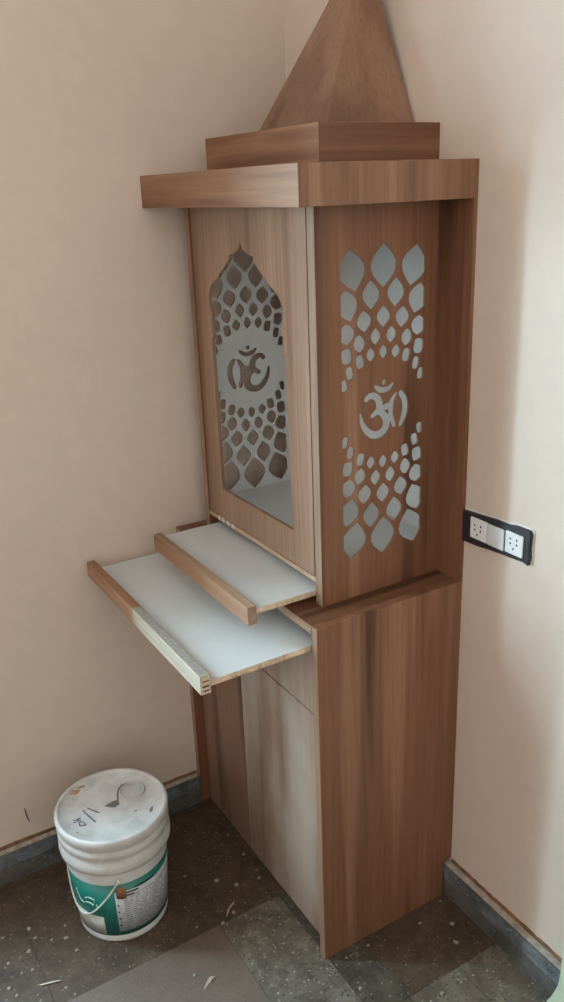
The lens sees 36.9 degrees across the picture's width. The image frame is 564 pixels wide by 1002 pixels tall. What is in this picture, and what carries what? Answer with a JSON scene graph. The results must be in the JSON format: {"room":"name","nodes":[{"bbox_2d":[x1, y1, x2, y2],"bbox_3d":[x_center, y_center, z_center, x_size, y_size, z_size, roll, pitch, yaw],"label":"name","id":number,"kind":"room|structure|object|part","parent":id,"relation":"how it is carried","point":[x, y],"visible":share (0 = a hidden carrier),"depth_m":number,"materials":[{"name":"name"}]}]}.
{"room":"home prayer room","nodes":[
{"label":"home prayer room","id":0,"kind":"room"},
{"bbox_2d":[0,0,286,846],"bbox_3d":[-1.194,-0.320,1.287,3.050,2.750,0.152,-14,23,-28],"label":"wall","id":1,"kind":"structure","parent":0,"point":[101,451],"depth_m":1.74,"materials":[{"name":"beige paint"}]},
{"bbox_2d":[0,770,200,885],"bbox_3d":[-1.310,1.005,1.565,2.563,0.082,0.019,-14,23,-28],"label":"baseboard","id":2,"kind":"structure","parent":1,"relation":"attached to","point":[30,856],"depth_m":1.97,"materials":[{"name":"stone"}]},
{"bbox_2d":[0,798,549,1001],"bbox_3d":[-0.471,1.349,0.718,3.050,0.040,2.750,-14,23,-28],"label":"floor","id":3,"kind":"structure","parent":0,"point":[405,960],"depth_m":1.75,"materials":[{"name":"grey tile"}]},
{"bbox_2d":[40,980,61,985],"bbox_3d":[-0.463,0.965,1.693,0.043,0.003,0.004,-7,21,-13],"label":"wood splinter","id":4,"kind":"object","parent":3,"relation":"on","point":[56,980],"visible":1,"depth_m":1.69,"materials":[{"name":"beige wood"}]},
{"bbox_2d":[54,768,169,940],"bbox_3d":[-0.353,0.766,1.822,0.236,0.281,0.236,-14,23,-28],"label":"paint bucket","id":5,"kind":"object","parent":3,"relation":"on","point":[112,826],"visible":1,"depth_m":1.75,"materials":[{"name":"white plastic"}]},
{"bbox_3d":[-0.408,0.879,1.786,0.093,0.049,0.015,13,25,36],"label":"pale panel","id":6,"kind":"part","parent":5,"relation":"part of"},
{"bbox_3d":[-0.404,0.787,1.818,0.113,0.120,0.230,-6,21,-11],"label":"handle","id":7,"kind":"part","parent":5,"relation":"part of","materials":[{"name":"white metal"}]},
{"bbox_3d":[-0.357,0.674,1.788,0.236,0.085,0.236,-14,23,-28],"label":"lid","id":8,"kind":"part","parent":5,"relation":"part of","materials":[{"name":"plastic"}]},
{"bbox_3d":[-0.282,0.829,1.795,0.043,0.111,0.162,11,24,32],"label":"text panel","id":9,"kind":"part","parent":5,"relation":"part of","materials":[{"name":"white paper"}]},
{"bbox_2d":[135,874,153,886],"bbox_3d":[-0.283,0.785,1.746,0.048,0.005,0.004,-19,26,-38],"label":"print","id":10,"kind":"object","parent":5,"relation":"on","point":[145,880],"depth_m":1.74},
{"bbox_2d":[124,858,167,926],"bbox_3d":[-0.286,0.828,1.803,0.129,0.089,0.076,-14,23,-28],"label":"label","id":11,"kind":"object","parent":5,"relation":"attached to","point":[143,902],"depth_m":1.77,"materials":[{"name":"grey paper"}]},
{"bbox_2d":[204,976,214,989],"bbox_3d":[-0.147,0.957,1.682,0.008,0.004,0.036,12,25,34],"label":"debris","id":12,"kind":"object","parent":3,"relation":"on","point":[209,980],"visible":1,"depth_m":1.68,"materials":[{"name":"beige"}]},
{"bbox_2d":[87,520,461,958],"bbox_3d":[-0.029,0.485,1.855,0.555,0.760,0.586,-14,23,-28],"label":"base cabinet","id":13,"kind":"object","parent":3,"relation":"on","point":[325,736],"visible":0.83,"depth_m":1.67,"materials":[{"name":"brown wood"}]},
{"bbox_3d":[-0.082,0.383,2.137,0.334,0.760,0.018,-14,23,-28],"label":"panel","id":14,"kind":"part","parent":13,"relation":"part of","materials":[{"name":"brown wood"}]},
{"bbox_2d":[87,553,311,695],"bbox_3d":[-0.061,0.172,1.722,0.505,0.035,0.560,-14,23,-28],"label":"tray","id":15,"kind":"object","parent":13,"relation":"on","point":[206,643],"depth_m":1.57,"materials":[{"name":"laminate"}]},
{"bbox_3d":[-0.134,0.542,2.014,0.016,0.542,0.213,-14,23,-28],"label":"door","id":16,"kind":"part","parent":13,"relation":"part of","materials":[{"name":"brown wood"}]},
{"bbox_3d":[0.009,0.619,1.792,0.016,0.542,0.331,-14,23,-28],"label":"door","id":17,"kind":"part","parent":13,"relation":"part of","materials":[{"name":"laminate"}]},
{"bbox_3d":[-0.060,0.266,1.760,0.016,0.141,0.546,-14,23,-28],"label":"fascia panel","id":18,"kind":"part","parent":13,"relation":"part of","materials":[{"name":"laminate"}]},
{"bbox_2d":[140,0,479,625],"bbox_3d":[-0.010,-0.405,1.561,0.428,1.112,0.586,-14,23,-28],"label":"upper cabinet","id":19,"kind":"object","parent":13,"relation":"on","point":[345,204],"visible":1,"depth_m":1.49,"materials":[{"name":"brown wood"}]},
{"bbox_2d":[154,521,315,625],"bbox_3d":[0.001,0.101,1.733,0.398,0.035,0.425,-14,23,-28],"label":"tray","id":20,"kind":"object","parent":19,"relation":"on","point":[249,577],"depth_m":1.64,"materials":[{"name":"white laminate"}]},
{"bbox_3d":[-0.062,-0.288,1.857,0.270,0.690,0.018,-14,23,-28],"label":"panel","id":21,"kind":"part","parent":19,"relation":"part of","materials":[{"name":"brown wood"}]},
{"bbox_3d":[-0.059,-0.222,1.607,0.008,0.636,0.424,-14,23,-28],"label":"door","id":22,"kind":"part","parent":19,"relation":"part of","materials":[{"name":"brown wood"}]},
{"bbox_3d":[0.019,-0.568,1.523,0.346,0.060,0.586,-14,23,-28],"label":"cornice","id":23,"kind":"part","parent":19,"relation":"part of","materials":[{"name":"brown wood"}]},
{"bbox_3d":[0.073,0.038,1.775,0.250,0.014,0.464,-14,23,-28],"label":"floor panel","id":24,"kind":"part","parent":19,"relation":"part of","materials":[{"name":"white wood"}]},
{"bbox_3d":[0.171,-0.162,1.491,0.270,0.690,0.021,-14,23,-28],"label":"panel","id":25,"kind":"part","parent":19,"relation":"part of","materials":[{"name":"brown wood"}]},
{"bbox_3d":[0.178,-0.252,1.733,0.008,0.690,0.586,-14,23,-28],"label":"panel","id":26,"kind":"part","parent":19,"relation":"part of","materials":[{"name":"brown wood"}]},
{"bbox_3d":[0.051,0.115,1.779,0.334,0.018,0.550,-14,23,-28],"label":"panel","id":27,"kind":"part","parent":13,"relation":"part of","materials":[{"name":"brown wood"}]},
{"bbox_3d":[0.212,0.541,1.677,0.334,0.760,0.018,-14,23,-28],"label":"panel","id":28,"kind":"part","parent":13,"relation":"part of","materials":[{"name":"brown wood"}]},
{"bbox_2d":[283,0,563,957],"bbox_3d":[0.756,-0.241,0.863,0.150,2.750,2.600,-14,23,-28],"label":"wall","id":29,"kind":"structure","parent":0,"point":[491,72],"depth_m":1.43,"materials":[{"name":"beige paint"}]},
{"bbox_2d":[463,508,534,566],"bbox_3d":[0.380,0.062,1.502,0.013,0.077,0.168,-14,23,-28],"label":"board","id":30,"kind":"object","parent":29,"relation":"attached to","point":[515,541],"visible":1,"depth_m":1.49,"materials":[{"name":"black plastic"}]},
{"bbox_2d":[470,516,487,542],"bbox_3d":[0.357,0.052,1.531,0.004,0.040,0.041,-14,23,-28],"label":"socket","id":31,"kind":"object","parent":30,"relation":"attached to","point":[478,524],"depth_m":1.53,"materials":[{"name":"white plastic"}]},
{"bbox_2d":[505,530,523,557],"bbox_3d":[0.401,0.075,1.461,0.004,0.040,0.040,-14,23,-28],"label":"socket","id":32,"kind":"object","parent":30,"relation":"attached to","point":[514,539],"depth_m":1.46,"materials":[{"name":"white plastic"}]},
{"bbox_2d":[442,859,561,996],"bbox_3d":[0.300,0.794,1.962,0.019,0.082,0.925,-14,23,-28],"label":"baseboard","id":33,"kind":"structure","parent":29,"relation":"attached to","point":[514,940],"depth_m":1.72,"materials":[{"name":"stone"}]},
{"bbox_2d":[546,945,563,1001],"bbox_3d":[0.521,-0.300,1.050,0.050,2.751,0.219,-14,23,-28],"label":"trim","id":34,"kind":"structure","parent":29,"relation":"attached to","point":[558,995],"depth_m":1.54,"materials":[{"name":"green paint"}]}
]}

